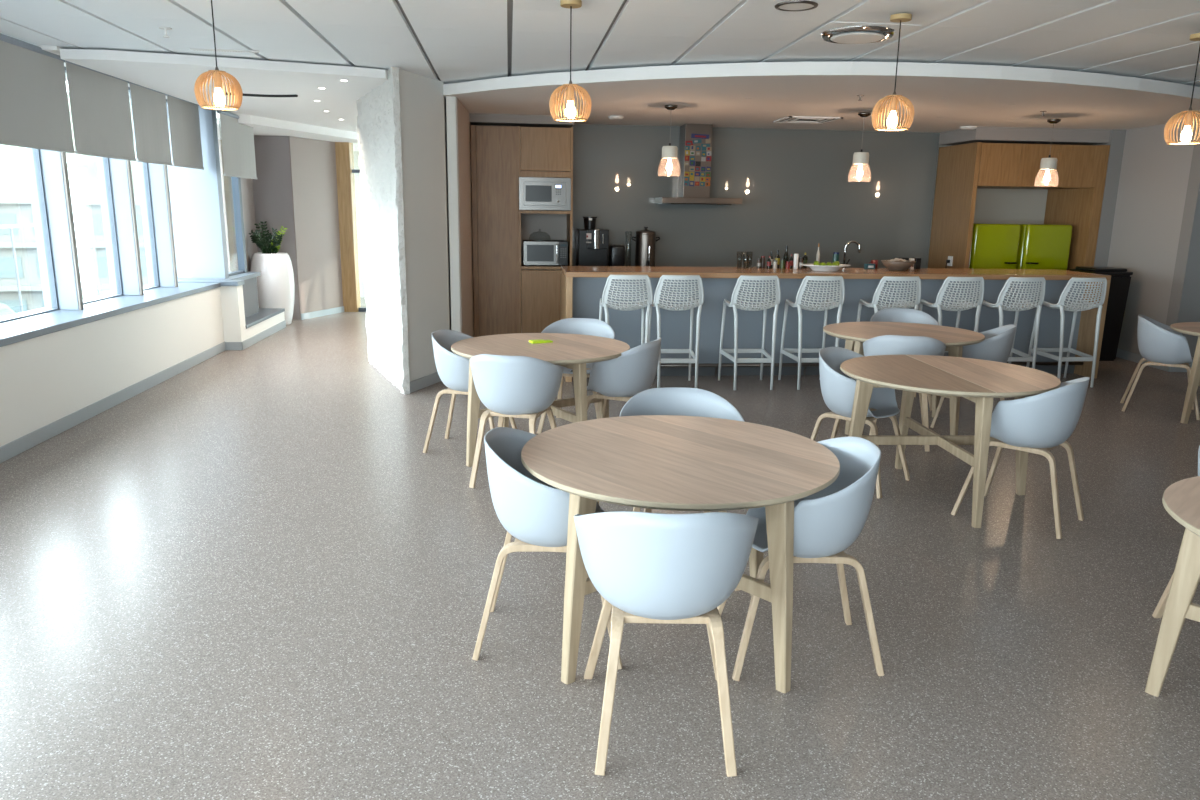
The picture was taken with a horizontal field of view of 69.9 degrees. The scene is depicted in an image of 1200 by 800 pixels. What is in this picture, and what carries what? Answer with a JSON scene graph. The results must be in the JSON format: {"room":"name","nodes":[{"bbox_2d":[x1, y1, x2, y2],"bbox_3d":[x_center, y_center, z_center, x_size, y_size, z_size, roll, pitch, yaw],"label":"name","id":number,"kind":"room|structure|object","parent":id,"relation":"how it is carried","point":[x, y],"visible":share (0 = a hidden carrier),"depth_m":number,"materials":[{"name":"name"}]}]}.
{"room":"office break room","nodes":[
{"label":"office break room","id":0,"kind":"room"},
{"bbox_2d":[0,277,258,446],"bbox_3d":[-3.998,0.474,3.517,0.670,0.740,16.050,-1,13,-6],"label":"wall","id":1,"kind":"structure","parent":0,"point":[45,379],"depth_m":6.89,"materials":[{"name":"white paint"}]},
{"bbox_2d":[24,147,83,309],"bbox_3d":[-4.415,-1.725,6.873,0.280,2.005,0.074,-1,13,-6],"label":"window","id":2,"kind":"structure","parent":1,"relation":"in","point":[47,170],"depth_m":6.93,"materials":[{"name":"grey"}]},
{"bbox_2d":[0,282,220,346],"bbox_3d":[-3.880,0.264,2.695,0.638,0.050,14.520,-1,13,-6],"label":"window sill","id":3,"kind":"structure","parent":1,"relation":"on","point":[18,330],"depth_m":6.94,"materials":[{"name":"grey"}]},
{"bbox_2d":[96,156,143,295],"bbox_3d":[-4.540,-1.988,8.048,0.280,2.005,0.074,-1,13,-6],"label":"window","id":4,"kind":"structure","parent":1,"relation":"in","point":[114,175],"depth_m":8.10,"materials":[{"name":"grey"}]},
{"bbox_2d":[129,92,177,286],"bbox_3d":[-4.633,-2.181,8.911,0.280,2.005,0.074,-1,13,-6],"label":"window","id":5,"kind":"structure","parent":1,"relation":"in","point":[153,181],"depth_m":8.96,"materials":[{"name":"grey"}]},
{"bbox_2d":[128,81,172,165],"bbox_3d":[-4.391,-2.696,8.384,0.052,0.745,0.845,-1,13,-6],"label":"roller blind","id":6,"kind":"object","parent":5,"relation":"attached to","point":[149,109],"visible":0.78,"depth_m":8.35,"materials":[{"name":"grey fabric"}]},
{"bbox_2d":[165,94,203,169],"bbox_3d":[-4.486,-2.896,9.277,0.052,0.745,0.905,-1,13,-6],"label":"roller blind","id":7,"kind":"object","parent":5,"relation":"attached to","point":[184,122],"visible":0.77,"depth_m":9.25,"materials":[{"name":"grey fabric"}]},
{"bbox_2d":[166,103,228,278],"bbox_3d":[-4.730,-2.417,9.968,0.610,2.005,0.140,-1,13,-6],"label":"window","id":8,"kind":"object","parent":1,"relation":"in","point":[196,198],"visible":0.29,"depth_m":9.96,"materials":[{"name":"grey"}]},
{"bbox_2d":[229,177,246,275],"bbox_3d":[-4.560,-2.536,10.490,0.080,1.995,0.890,-1,13,-6],"label":"window","id":9,"kind":"structure","parent":8,"relation":"attached to","point":[236,181],"depth_m":10.92,"materials":[{"name":"grey"}]},
{"bbox_2d":[178,272,260,285],"bbox_3d":[-4.614,-1.485,10.472,0.830,0.050,1.570,-1,13,-6],"label":"window sill","id":10,"kind":"structure","parent":1,"relation":"attached to","point":[235,280],"depth_m":9.96,"materials":[{"name":"grey"}]},
{"bbox_2d":[220,285,246,341],"bbox_3d":[-4.413,-0.961,9.947,0.510,0.740,0.200,-1,13,-6],"label":"wall","id":11,"kind":"structure","parent":0,"point":[232,300],"depth_m":9.87,"materials":[{"name":"white paint"}]},
{"bbox_2d":[216,118,257,271],"bbox_3d":[-4.919,-2.369,11.731,0.080,2.700,1.380,-1,13,-6],"label":"wall","id":12,"kind":"structure","parent":0,"point":[246,183],"depth_m":11.32,"materials":[{"name":"beige paint"}]},
{"bbox_2d":[36,45,218,113],"bbox_3d":[-4.665,-3.165,8.556,0.760,0.130,4.550,-1,13,-6],"label":"trim","id":13,"kind":"structure","parent":12,"relation":"attached to","point":[53,49],"depth_m":6.42,"materials":[{"name":"white paint"}]},
{"bbox_2d":[0,33,74,152],"bbox_3d":[-4.152,-2.195,6.146,0.052,0.745,1.345,-1,13,-6],"label":"roller blind","id":14,"kind":"object","parent":13,"relation":"hanging from","point":[34,104],"visible":0.93,"depth_m":6.28,"materials":[{"name":"grey fabric"}]},
{"bbox_2d":[64,60,135,160],"bbox_3d":[-4.284,-2.471,7.379,0.052,0.745,1.135,-1,13,-6],"label":"roller blind","id":15,"kind":"object","parent":13,"relation":"hanging from","point":[99,101],"visible":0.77,"depth_m":7.33,"materials":[{"name":"grey fabric"}]},
{"bbox_2d":[246,312,284,338],"bbox_3d":[-4.519,-0.922,10.964,0.510,0.220,1.780,-1,13,-6],"label":"wall","id":16,"kind":"structure","parent":0,"point":[251,331],"depth_m":10.88,"materials":[{"name":"white paint"}]},
{"bbox_2d":[0,320,285,462],"bbox_3d":[-3.608,0.701,3.996,0.202,0.100,16.200,-1,13,-6],"label":"baseboard","id":17,"kind":"structure","parent":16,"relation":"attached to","point":[7,451],"depth_m":7.14,"materials":[{"name":"grey"}]},
{"bbox_2d":[245,308,284,328],"bbox_3d":[-4.512,-1.049,10.936,0.520,0.040,1.780,-1,13,-6],"label":"window sill","id":18,"kind":"structure","parent":16,"relation":"on","point":[263,314],"depth_m":11.02,"materials":[{"name":"grey"}]},
{"bbox_2d":[252,135,300,319],"bbox_3d":[-4.720,-2.515,12.404,0.640,2.700,0.150,-1,13,-6],"label":"wall","id":19,"kind":"structure","parent":0,"point":[272,188],"depth_m":12.23,"materials":[{"name":"grey paint"}]},
{"bbox_2d":[288,136,342,319],"bbox_3d":[-4.329,-2.620,12.899,0.200,2.700,1.095,5,13,17],"label":"wall","id":20,"kind":"structure","parent":0,"point":[313,161],"depth_m":12.83,"materials":[{"name":"beige paint"}]},
{"bbox_2d":[220,114,358,151],"bbox_3d":[-3.692,-3.930,12.841,3.600,0.100,5.400,-1,13,-6],"label":"trim","id":21,"kind":"structure","parent":20,"relation":"attached to","point":[261,125],"depth_m":11.50,"materials":[{"name":"white paint"}]},
{"bbox_2d":[301,306,343,319],"bbox_3d":[-4.237,-1.335,13.140,0.012,0.090,1.107,5,13,16],"label":"baseboard","id":22,"kind":"structure","parent":20,"relation":"attached to","point":[325,312],"depth_m":13.11,"materials":[{"name":"grey"}]},
{"bbox_2d":[335,142,366,311],"bbox_3d":[-3.101,-2.745,13.540,2.100,2.700,0.120,-1,13,-6],"label":"door","id":23,"kind":"structure","parent":20,"relation":"in","point":[345,170],"depth_m":13.41,"materials":[{"name":"brown wood"}]},
{"bbox_2d":[353,151,364,296],"bbox_3d":[-3.746,-3.302,15.809,4.100,2.785,0.300,-1,13,-6],"label":"wall","id":24,"kind":"structure","parent":0,"point":[356,154],"depth_m":15.62,"materials":[{"name":"white paint"}]},
{"bbox_2d":[356,67,450,394],"bbox_3d":[-1.965,-1.614,8.328,0.965,2.784,1.925,-1,13,-6],"label":"wall column","id":25,"kind":"structure","parent":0,"point":[401,129],"depth_m":7.87,"materials":[{"name":"white paint"}]},
{"bbox_2d":[410,372,440,392],"bbox_3d":[-1.611,-0.190,8.128,0.012,0.100,0.873,5,13,17],"label":"baseboard","id":26,"kind":"structure","parent":25,"relation":"attached to","point":[431,379],"depth_m":8.02,"materials":[{"name":"grey"}]},
{"bbox_2d":[456,97,473,336],"bbox_3d":[-1.512,-1.878,9.577,0.140,2.771,2.480,-1,13,-6],"label":"wall","id":27,"kind":"structure","parent":0,"point":[463,124],"depth_m":8.98,"materials":[{"name":"beige paint"}]},
{"bbox_2d":[446,96,460,331],"bbox_3d":[-1.421,-1.604,8.350,0.090,2.771,0.040,-1,13,-6],"label":"trim","id":28,"kind":"structure","parent":27,"relation":"attached to","point":[450,101],"depth_m":8.28,"materials":[{"name":"white paint"}]},
{"bbox_2d":[469,113,573,129],"bbox_3d":[-0.918,-3.224,9.978,1.170,0.090,0.900,-1,13,-6],"label":"trim","id":29,"kind":"structure","parent":27,"relation":"attached to","point":[475,119],"depth_m":9.55,"materials":[{"name":"grey paint"}]},
{"bbox_2d":[0,297,1199,799],"bbox_3d":[2.323,0.306,6.652,14.400,0.120,20.900,-1,13,-6],"label":"floor","id":30,"kind":"structure","parent":0,"point":[250,574],"depth_m":3.48,"materials":[{"name":"stone"}]},
{"bbox_2d":[249,221,294,324],"bbox_3d":[-4.591,-1.774,12.012,0.575,1.427,0.575,5,13,20],"label":"potted plant","id":31,"kind":"object","parent":30,"relation":"on","point":[276,284],"visible":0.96,"depth_m":11.84,"materials":[{"name":"green plant"}]},
{"bbox_2d":[423,329,516,452],"bbox_3d":[-0.894,-0.059,5.949,0.562,0.820,0.576,3,13,12],"label":"armchair","id":32,"kind":"object","parent":30,"relation":"on","point":[452,368],"visible":0.41,"depth_m":5.77,"materials":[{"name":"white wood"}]},
{"bbox_2d":[470,125,519,336],"bbox_3d":[-1.236,-1.900,10.225,0.525,2.540,0.930,-1,13,-6],"label":"tall cabinet","id":33,"kind":"object","parent":30,"relation":"on","point":[494,149],"visible":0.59,"depth_m":9.74,"materials":[{"name":"brown wood"}]},
{"bbox_2d":[469,354,562,487],"bbox_3d":[-0.514,0.090,5.302,0.576,0.820,0.562,4,13,13],"label":"armchair","id":34,"kind":"object","parent":30,"relation":"on","point":[508,386],"visible":0.98,"depth_m":5.07,"materials":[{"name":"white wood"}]},
{"bbox_2d":[451,333,629,466],"bbox_3d":[-0.399,0.003,5.831,1.190,0.757,1.190,-8,15,-33],"label":"round table","id":35,"kind":"object","parent":30,"relation":"on","point":[571,351],"visible":0.72,"depth_m":5.57,"materials":[{"name":"brown wood"}]},
{"bbox_2d":[518,126,572,332],"bbox_3d":[-0.670,-1.905,10.281,0.612,2.540,0.935,-1,13,-6],"label":"tall cabinet","id":36,"kind":"object","parent":30,"relation":"on","point":[544,150],"visible":0.62,"depth_m":9.91,"materials":[{"name":"brown wood"}]},
{"bbox_2d":[519,177,570,210],"bbox_3d":[-0.643,-2.375,9.898,0.588,0.362,0.450,-1,13,-6],"label":"microwave","id":37,"kind":"object","parent":36,"relation":"in","point":[535,193],"visible":1,"depth_m":9.69,"materials":[{"name":"grey metal"}]},
{"bbox_2d":[523,240,567,265],"bbox_3d":[-0.643,-1.720,10.044,0.512,0.285,0.422,-1,13,-6],"label":"microwave oven","id":38,"kind":"object","parent":36,"relation":"in","point":[535,252],"visible":0.99,"depth_m":9.86,"materials":[{"name":"silver metal"}]},
{"bbox_2d":[472,427,622,668],"bbox_3d":[-0.186,0.536,3.314,0.562,0.820,0.576,1,13,1],"label":"armchair","id":39,"kind":"object","parent":30,"relation":"on","point":[531,510],"visible":0.66,"depth_m":3.10,"materials":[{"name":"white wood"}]},
{"bbox_2d":[537,318,614,433],"bbox_3d":[-0.177,-0.188,6.574,0.576,0.820,0.562,3,13,8],"label":"armchair","id":40,"kind":"object","parent":30,"relation":"on","point":[582,326],"visible":0.24,"depth_m":6.70,"materials":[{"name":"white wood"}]},
{"bbox_2d":[587,338,660,417],"bbox_3d":[0.148,-0.020,5.838,0.562,0.820,0.576,6,14,24],"label":"armchair","id":41,"kind":"object","parent":30,"relation":"on","point":[623,377],"visible":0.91,"depth_m":5.59,"materials":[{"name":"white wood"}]},
{"bbox_2d":[599,275,652,344],"bbox_3d":[0.232,-0.658,8.105,0.471,1.077,0.523,-1,13,-6],"label":"bar stool","id":42,"kind":"object","parent":30,"relation":"on","point":[643,303],"visible":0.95,"depth_m":7.86,"materials":[{"name":"white plastic"}]},
{"bbox_2d":[574,511,758,776],"bbox_3d":[0.201,0.668,2.747,0.576,0.820,0.562,1,13,0],"label":"armchair","id":43,"kind":"object","parent":30,"relation":"on","point":[660,568],"visible":1,"depth_m":2.52,"materials":[{"name":"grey plastic"}]},
{"bbox_2d":[648,275,703,387],"bbox_3d":[0.709,-0.662,8.155,0.471,1.077,0.523,-1,13,-6],"label":"bar stool","id":44,"kind":"object","parent":30,"relation":"on","point":[691,304],"visible":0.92,"depth_m":7.94,"materials":[{"name":"white plastic"}]},
{"bbox_2d":[521,415,839,692],"bbox_3d":[0.292,0.566,3.343,1.190,0.757,1.190,-10,17,-41],"label":"round table","id":45,"kind":"object","parent":30,"relation":"on","point":[660,462],"visible":0.95,"depth_m":3.03,"materials":[{"name":"brown wood"}]},
{"bbox_2d":[619,387,744,590],"bbox_3d":[0.370,0.394,3.991,0.576,0.820,0.562,0,13,-3],"label":"armchair","id":46,"kind":"object","parent":30,"relation":"on","point":[681,401],"visible":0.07,"depth_m":4.13,"materials":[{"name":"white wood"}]},
{"bbox_2d":[718,275,780,389],"bbox_3d":[1.435,-0.669,8.231,0.471,1.077,0.523,-1,13,-6],"label":"bar stool","id":47,"kind":"object","parent":30,"relation":"on","point":[766,303],"visible":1,"depth_m":8.04,"materials":[{"name":"white plastic"}]},
{"bbox_2d":[717,437,883,680],"bbox_3d":[0.761,0.565,3.247,0.562,0.820,0.576,1,13,-1],"label":"armchair","id":48,"kind":"object","parent":30,"relation":"on","point":[827,521],"visible":0.67,"depth_m":3.08,"materials":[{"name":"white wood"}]},
{"bbox_2d":[778,276,844,389],"bbox_3d":[2.052,-0.675,8.295,0.471,1.077,0.523,-1,13,-6],"label":"bar stool","id":49,"kind":"object","parent":30,"relation":"on","point":[829,303],"visible":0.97,"depth_m":8.09,"materials":[{"name":"white plastic"}]},
{"bbox_2d":[560,266,1110,381],"bbox_3d":[2.386,-0.818,8.983,5.550,1.066,0.900,-1,13,-6],"label":"breakfast bar","id":50,"kind":"object","parent":30,"relation":"on","point":[582,287],"visible":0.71,"depth_m":8.78,"materials":[{"name":"brown wood"}]},
{"bbox_2d":[800,263,850,270],"bbox_3d":[2.317,-1.362,8.823,0.524,0.062,0.377,-1,13,-6],"label":"fruit platter","id":51,"kind":"object","parent":50,"relation":"on","point":[813,267],"visible":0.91,"depth_m":8.73,"materials":[{"name":"white ceramic"}]},
{"bbox_2d":[561,266,1110,279],"bbox_3d":[2.393,-1.314,8.873,5.550,0.050,0.900,-1,13,-6],"label":"countertop","id":52,"kind":"structure","parent":50,"relation":"on","point":[569,271],"depth_m":8.61,"materials":[{"name":"brown wood"}]},
{"bbox_2d":[660,362,1082,376],"bbox_3d":[2.408,-0.311,8.816,5.410,0.149,0.069,-1,13,-6],"label":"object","id":53,"kind":"object","parent":50,"relation":"attached to","point":[716,365],"visible":0.3,"depth_m":8.71,"materials":[{"name":"grey metal"}]},
{"bbox_2d":[881,260,915,270],"bbox_3d":[3.127,-1.411,9.002,0.350,0.102,0.350,-1,13,-6],"label":"serving bowl","id":54,"kind":"object","parent":50,"relation":"on","point":[900,265],"visible":0.98,"depth_m":8.90,"materials":[{"name":"brown"}]},
{"bbox_2d":[810,347,909,497],"bbox_3d":[1.603,0.110,5.347,0.562,0.820,0.576,11,16,38],"label":"armchair","id":55,"kind":"object","parent":30,"relation":"on","point":[837,388],"visible":0.67,"depth_m":5.27,"materials":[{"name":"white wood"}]},
{"bbox_2d":[856,276,920,321],"bbox_3d":[2.798,-0.681,8.373,0.471,1.077,0.523,-1,13,-6],"label":"bar stool","id":56,"kind":"object","parent":30,"relation":"on","point":[900,303],"visible":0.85,"depth_m":8.10,"materials":[{"name":"white plastic"}]},
{"bbox_2d":[823,322,984,434],"bbox_3d":[2.347,-0.166,6.766,1.190,0.757,1.190,-8,15,-33],"label":"round table","id":57,"kind":"object","parent":30,"relation":"on","point":[855,334],"visible":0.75,"depth_m":6.57,"materials":[{"name":"brown wood"}]},
{"bbox_2d":[863,335,945,451],"bbox_3d":[2.213,-0.099,6.324,0.576,0.820,0.562,4,13,14],"label":"armchair","id":58,"kind":"object","parent":30,"relation":"on","point":[885,344],"visible":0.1,"depth_m":6.06,"materials":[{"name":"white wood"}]},
{"bbox_2d":[871,308,938,409],"bbox_3d":[2.671,-0.376,7.598,0.576,0.820,0.562,3,13,8],"label":"armchair","id":59,"kind":"object","parent":30,"relation":"on","point":[904,315],"visible":0.09,"depth_m":7.73,"materials":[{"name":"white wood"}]},
{"bbox_2d":[840,355,1060,527],"bbox_3d":[2.014,0.203,5.087,1.190,0.757,1.190,0,13,-3],"label":"round table","id":60,"kind":"object","parent":30,"relation":"on","point":[979,381],"visible":0.89,"depth_m":4.96,"materials":[{"name":"brown wood"}]},
{"bbox_2d":[919,277,983,351],"bbox_3d":[3.424,-0.687,8.439,0.471,1.077,0.523,-1,13,-6],"label":"bar stool","id":61,"kind":"object","parent":30,"relation":"on","point":[960,305],"visible":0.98,"depth_m":8.19,"materials":[{"name":"white plastic"}]},
{"bbox_2d":[931,324,1015,427],"bbox_3d":[2.976,-0.195,6.806,0.562,0.820,0.576,6,14,24],"label":"armchair","id":62,"kind":"object","parent":30,"relation":"on","point":[997,344],"visible":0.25,"depth_m":6.53,"materials":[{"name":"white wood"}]},
{"bbox_2d":[969,223,1020,268],"bbox_3d":[4.831,-1.461,10.926,0.600,1.545,0.716,-1,13,-6],"label":"fridge","id":63,"kind":"object","parent":30,"relation":"on","point":[993,245],"visible":0.39,"depth_m":10.53,"materials":[{"name":"green metal"}]},
{"bbox_2d":[974,277,1045,368],"bbox_3d":[4.041,-0.693,8.503,0.471,1.077,0.523,-1,13,-6],"label":"bar stool","id":64,"kind":"object","parent":30,"relation":"on","point":[1019,305],"visible":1,"depth_m":8.27,"materials":[{"name":"white plastic"}]},
{"bbox_2d":[928,142,1109,270],"bbox_3d":[5.214,-1.932,10.905,1.675,2.485,0.930,-1,13,-6],"label":"surround","id":65,"kind":"object","parent":30,"relation":"on","point":[1076,200],"visible":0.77,"depth_m":10.41,"materials":[{"name":"brown wood"}]},
{"bbox_2d":[951,377,1089,538],"bbox_3d":[2.353,0.258,4.729,0.562,0.820,0.576,12,17,42],"label":"armchair","id":66,"kind":"object","parent":30,"relation":"on","point":[1039,423],"visible":0.91,"depth_m":4.50,"materials":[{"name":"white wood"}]},
{"bbox_2d":[1002,223,1072,269],"bbox_3d":[5.508,-1.467,10.997,0.600,1.545,0.716,-1,13,-6],"label":"fridge","id":67,"kind":"object","parent":30,"relation":"on","point":[1041,246],"visible":0.42,"depth_m":10.60,"materials":[{"name":"green metal"}]},
{"bbox_2d":[1026,277,1106,387],"bbox_3d":[4.667,-0.699,8.569,0.471,1.077,0.523,-1,13,-6],"label":"bar stool","id":68,"kind":"object","parent":30,"relation":"on","point":[1077,305],"visible":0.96,"depth_m":8.38,"materials":[{"name":"white plastic"}]},
{"bbox_2d":[1069,266,1132,360],"bbox_3d":[5.831,-1.022,10.109,0.470,1.070,0.470,-1,13,-6],"label":"rubbish bin","id":69,"kind":"object","parent":30,"relation":"on","point":[1120,278],"visible":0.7,"depth_m":9.90,"materials":[{"name":"black plastic"}]},
{"bbox_2d":[1120,315,1199,419],"bbox_3d":[4.883,-0.302,7.407,0.562,0.820,0.576,8,14,28],"label":"armchair","id":70,"kind":"object","parent":30,"relation":"on","point":[1159,344],"visible":0.94,"depth_m":7.24,"materials":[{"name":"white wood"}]},
{"bbox_2d":[1145,476,1199,696],"bbox_3d":[2.350,0.761,2.595,1.190,0.757,1.190,-11,17,-44],"label":"round table","id":71,"kind":"object","parent":30,"relation":"on","point":[1181,499],"visible":1,"depth_m":2.91,"materials":[{"name":"brown wood"}]},
{"bbox_2d":[1152,446,1199,617],"bbox_3d":[2.558,0.583,3.278,0.576,0.820,0.562,1,13,0],"label":"armchair","id":72,"kind":"object","parent":30,"relation":"on","point":[1158,612],"visible":0.41,"depth_m":3.58,"materials":[{"name":"brown wood"}]},
{"bbox_2d":[1170,322,1199,423],"bbox_3d":[5.343,-0.189,7.059,1.190,0.757,1.190,-1,13,-9],"label":"round table","id":73,"kind":"object","parent":30,"relation":"on","point":[1190,328],"visible":1,"depth_m":6.99,"materials":[{"name":"brown wood"}]},
{"bbox_3d":[1.981,-1.210,10.876,4.765,0.840,0.628,-1,13,-6],"label":"base cabinet","id":74,"kind":"object","parent":30,"relation":"on","visible":0},
{"bbox_2d":[576,216,608,265],"bbox_3d":[-0.095,-1.906,10.448,0.360,0.645,0.470,-1,13,-6],"label":"coffee machine","id":75,"kind":"object","parent":74,"relation":"on","point":[592,244],"visible":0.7,"depth_m":10.30,"materials":[{"name":"black plastic"}]},
{"bbox_2d":[608,244,624,265],"bbox_3d":[0.205,-1.742,10.496,0.175,0.312,0.290,-1,13,-6],"label":"toaster","id":76,"kind":"object","parent":74,"relation":"on","point":[616,251],"visible":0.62,"depth_m":10.37,"materials":[{"name":"black plastic"}]},
{"bbox_2d":[631,227,659,265],"bbox_3d":[0.557,-1.852,10.504,0.263,0.533,0.267,10,16,37],"label":"urn","id":77,"kind":"object","parent":74,"relation":"on","point":[645,240],"visible":0.84,"depth_m":10.42,"materials":[{"name":"grey metal"}]},
{"bbox_2d":[0,0,1199,86],"bbox_3d":[2.815,-1.716,2.368,14.523,0.130,13.418,-1,13,-6],"label":"ceiling","id":78,"kind":"structure","parent":0,"point":[446,41],"depth_m":5.63,"materials":[{"name":"white tile"}]},
{"bbox_2d":[194,0,242,109],"bbox_3d":[-2.088,-1.917,4.654,0.243,0.636,0.243,5,13,18],"label":"pendant lamp","id":79,"kind":"object","parent":78,"relation":"hanging from","point":[219,100],"visible":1,"depth_m":4.66,"materials":[{"name":"brown wood"}]},
{"bbox_2d":[190,48,258,52],"bbox_3d":[-2.823,-2.635,6.473,0.500,0.010,0.065,-1,13,-6],"label":"ceiling vent","id":80,"kind":"object","parent":78,"relation":"in","point":[194,49],"visible":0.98,"depth_m":6.46,"materials":[{"name":"white metal"}]},
{"bbox_2d":[549,0,591,121],"bbox_3d":[-0.166,-1.918,4.859,0.243,0.636,0.243,2,13,4],"label":"pendant lamp","id":81,"kind":"object","parent":78,"relation":"hanging from","point":[570,112],"visible":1,"depth_m":4.85,"materials":[{"name":"brown wood"}]},
{"bbox_2d":[775,0,817,10],"bbox_3d":[1.104,-2.214,4.825,0.240,0.010,0.240,-1,13,-6],"label":"ceiling speaker","id":82,"kind":"object","parent":78,"relation":"attached to","point":[799,5],"visible":1,"depth_m":4.80,"materials":[{"name":"white"}]},
{"bbox_2d":[800,22,921,43],"bbox_3d":[1.662,-2.349,5.535,0.580,0.040,0.580,-1,13,-6],"label":"ceiling vent","id":83,"kind":"object","parent":78,"relation":"in","point":[833,32],"visible":1,"depth_m":5.43,"materials":[{"name":"white metal"}]},
{"bbox_2d":[871,13,914,130],"bbox_3d":[1.748,-1.928,5.061,0.243,0.636,0.243,1,13,3],"label":"pendant lamp","id":84,"kind":"object","parent":78,"relation":"hanging from","point":[892,121],"visible":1,"depth_m":5.05,"materials":[{"name":"white wood"}]},
{"bbox_2d":[1164,33,1199,144],"bbox_3d":[3.644,-1.906,5.268,0.243,0.636,0.243,-1,13,-9],"label":"pendant lamp","id":85,"kind":"object","parent":78,"relation":"hanging from","point":[1186,135],"visible":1,"depth_m":5.29,"materials":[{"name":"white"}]},
{"bbox_2d":[60,49,1199,132],"bbox_3d":[0.994,-3.555,11.138,11.040,0.106,9.840,-1,13,-6],"label":"ceiling","id":86,"kind":"structure","parent":0,"point":[715,94],"depth_m":7.58,"materials":[{"name":"white paint"}]},
{"bbox_2d":[217,110,256,178],"bbox_3d":[-4.331,-3.039,10.278,0.052,0.725,1.270,-1,13,-6],"label":"roller blind","id":87,"kind":"object","parent":86,"relation":"attached to","point":[238,147],"visible":0.84,"depth_m":10.17,"materials":[{"name":"grey fabric"}]},
{"bbox_2d":[658,105,680,175],"bbox_3d":[0.699,-2.583,8.563,0.230,0.678,0.230,-1,13,-6],"label":"pendant lamp","id":88,"kind":"object","parent":86,"relation":"hanging from","point":[669,152],"visible":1,"depth_m":8.53,"materials":[{"name":"beige ceramic"}]},
{"bbox_2d":[773,116,842,123],"bbox_3d":[2.316,-3.131,9.592,0.600,0.014,0.600,-1,13,-6],"label":"ceiling vent","id":89,"kind":"object","parent":86,"relation":"in","point":[790,119],"visible":1,"depth_m":9.57,"materials":[{"name":"white metal"}]},
{"bbox_2d":[848,112,870,180],"bbox_3d":[2.678,-2.582,8.774,0.230,0.678,0.230,-1,13,-6],"label":"pendant lamp","id":90,"kind":"object","parent":86,"relation":"hanging from","point":[860,158],"visible":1,"depth_m":8.74,"materials":[{"name":"white"}]},
{"bbox_2d":[1034,119,1060,186],"bbox_3d":[4.717,-2.586,8.991,0.230,0.678,0.230,-1,13,-6],"label":"pendant lamp","id":91,"kind":"object","parent":86,"relation":"hanging from","point":[1049,163],"visible":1,"depth_m":8.96,"materials":[{"name":"white"}]},
{"bbox_2d":[572,124,939,267],"bbox_3d":[1.961,-2.535,10.922,4.760,1.765,0.038,-1,13,-6],"label":"wall","id":92,"kind":"structure","parent":0,"point":[795,190],"depth_m":10.91,"materials":[{"name":"grey paint"}]},
{"bbox_2d":[655,124,741,204],"bbox_3d":[1.212,-2.873,10.485,0.985,0.937,0.510,-1,13,-6],"label":"range hood","id":93,"kind":"object","parent":92,"relation":"attached to","point":[694,194],"visible":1,"depth_m":10.37,"materials":[{"name":"grey metal"}]},
{"bbox_2d":[520,130,1047,317],"bbox_3d":[2.379,-2.188,11.185,8.300,2.785,0.230,-1,13,-6],"label":"wall","id":94,"kind":"structure","parent":0,"point":[1013,206],"depth_m":11.30,"materials":[{"name":"grey"}]},
{"bbox_2d":[939,126,1110,144],"bbox_3d":[5.237,-3.254,10.643,1.710,0.150,0.910,-1,13,-6],"label":"trim","id":95,"kind":"structure","parent":94,"relation":"attached to","point":[1016,135],"depth_m":10.23,"materials":[{"name":"grey"}]},
{"bbox_2d":[1093,129,1125,266],"bbox_3d":[6.149,-2.106,11.054,0.210,2.785,1.100,-1,13,-6],"label":"wall","id":96,"kind":"structure","parent":0,"point":[1117,137],"depth_m":10.41,"materials":[{"name":"grey paint"}]},
{"bbox_2d":[1107,119,1196,354],"bbox_3d":[6.433,-1.847,9.906,0.328,2.785,1.647,1,13,0],"label":"wall","id":97,"kind":"structure","parent":0,"point":[1154,174],"depth_m":9.80,"materials":[{"name":"grey paint"}]},
{"bbox_2d":[1166,121,1199,357],"bbox_3d":[7.362,-1.677,9.203,2.210,2.785,0.370,-1,13,-6],"label":"wall","id":98,"kind":"structure","parent":0,"point":[1184,303],"depth_m":9.19,"materials":[{"name":"grey paint"}]},
{"bbox_2d":[1116,349,1191,371],"bbox_3d":[7.299,-0.511,10.139,2.141,0.100,1.582,1,13,0],"label":"baseboard","id":99,"kind":"structure","parent":98,"relation":"attached to","point":[1123,354],"depth_m":9.92,"materials":[{"name":"grey"}]},
{"label":"outside","id":100,"kind":"structure","parent":0,"visible":0},
{"bbox_3d":[-169.753,-18.779,152.833,294.500,1.000,460.000,-1,13,-6],"label":"ground","id":101,"kind":"structure","parent":100,"visible":0},
{"bbox_2d":[0,290,110,316],"bbox_3d":[-30.355,-0.115,48.316,8.513,11.745,8.758,-1,13,-6],"label":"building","id":102,"kind":"structure","parent":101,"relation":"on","point":[5,310],"depth_m":47.32,"materials":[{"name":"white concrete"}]},
{"bbox_2d":[0,192,148,312],"bbox_3d":[-36.763,-6.189,62.640,25.000,17.200,12.900,-4,13,-20],"label":"office building","id":103,"kind":"structure","parent":101,"relation":"on","point":[15,207],"depth_m":55.62,"materials":[{"name":"grey"}]},
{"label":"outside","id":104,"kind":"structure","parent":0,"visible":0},
{"bbox_3d":[-13.639,6.312,17.987,6.500,12.800,29.000,-1,13,-6],"label":"terrace","id":105,"kind":"object","parent":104,"visible":0},
{"bbox_2d":[0,221,99,311],"bbox_3d":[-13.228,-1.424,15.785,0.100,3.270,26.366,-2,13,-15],"label":"guard rail","id":106,"kind":"object","parent":105,"relation":"on","point":[10,227],"visible":0.51,"depth_m":22.05,"materials":[{"name":"grey metal"}]},
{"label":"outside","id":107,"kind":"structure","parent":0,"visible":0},
{"bbox_2d":[0,93,219,193],"bbox_3d":[-171.959,-37.012,100.491,289.530,58.736,350.953,-1,13,-6],"label":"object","id":108,"kind":"structure","parent":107,"point":[82,169],"depth_m":156.86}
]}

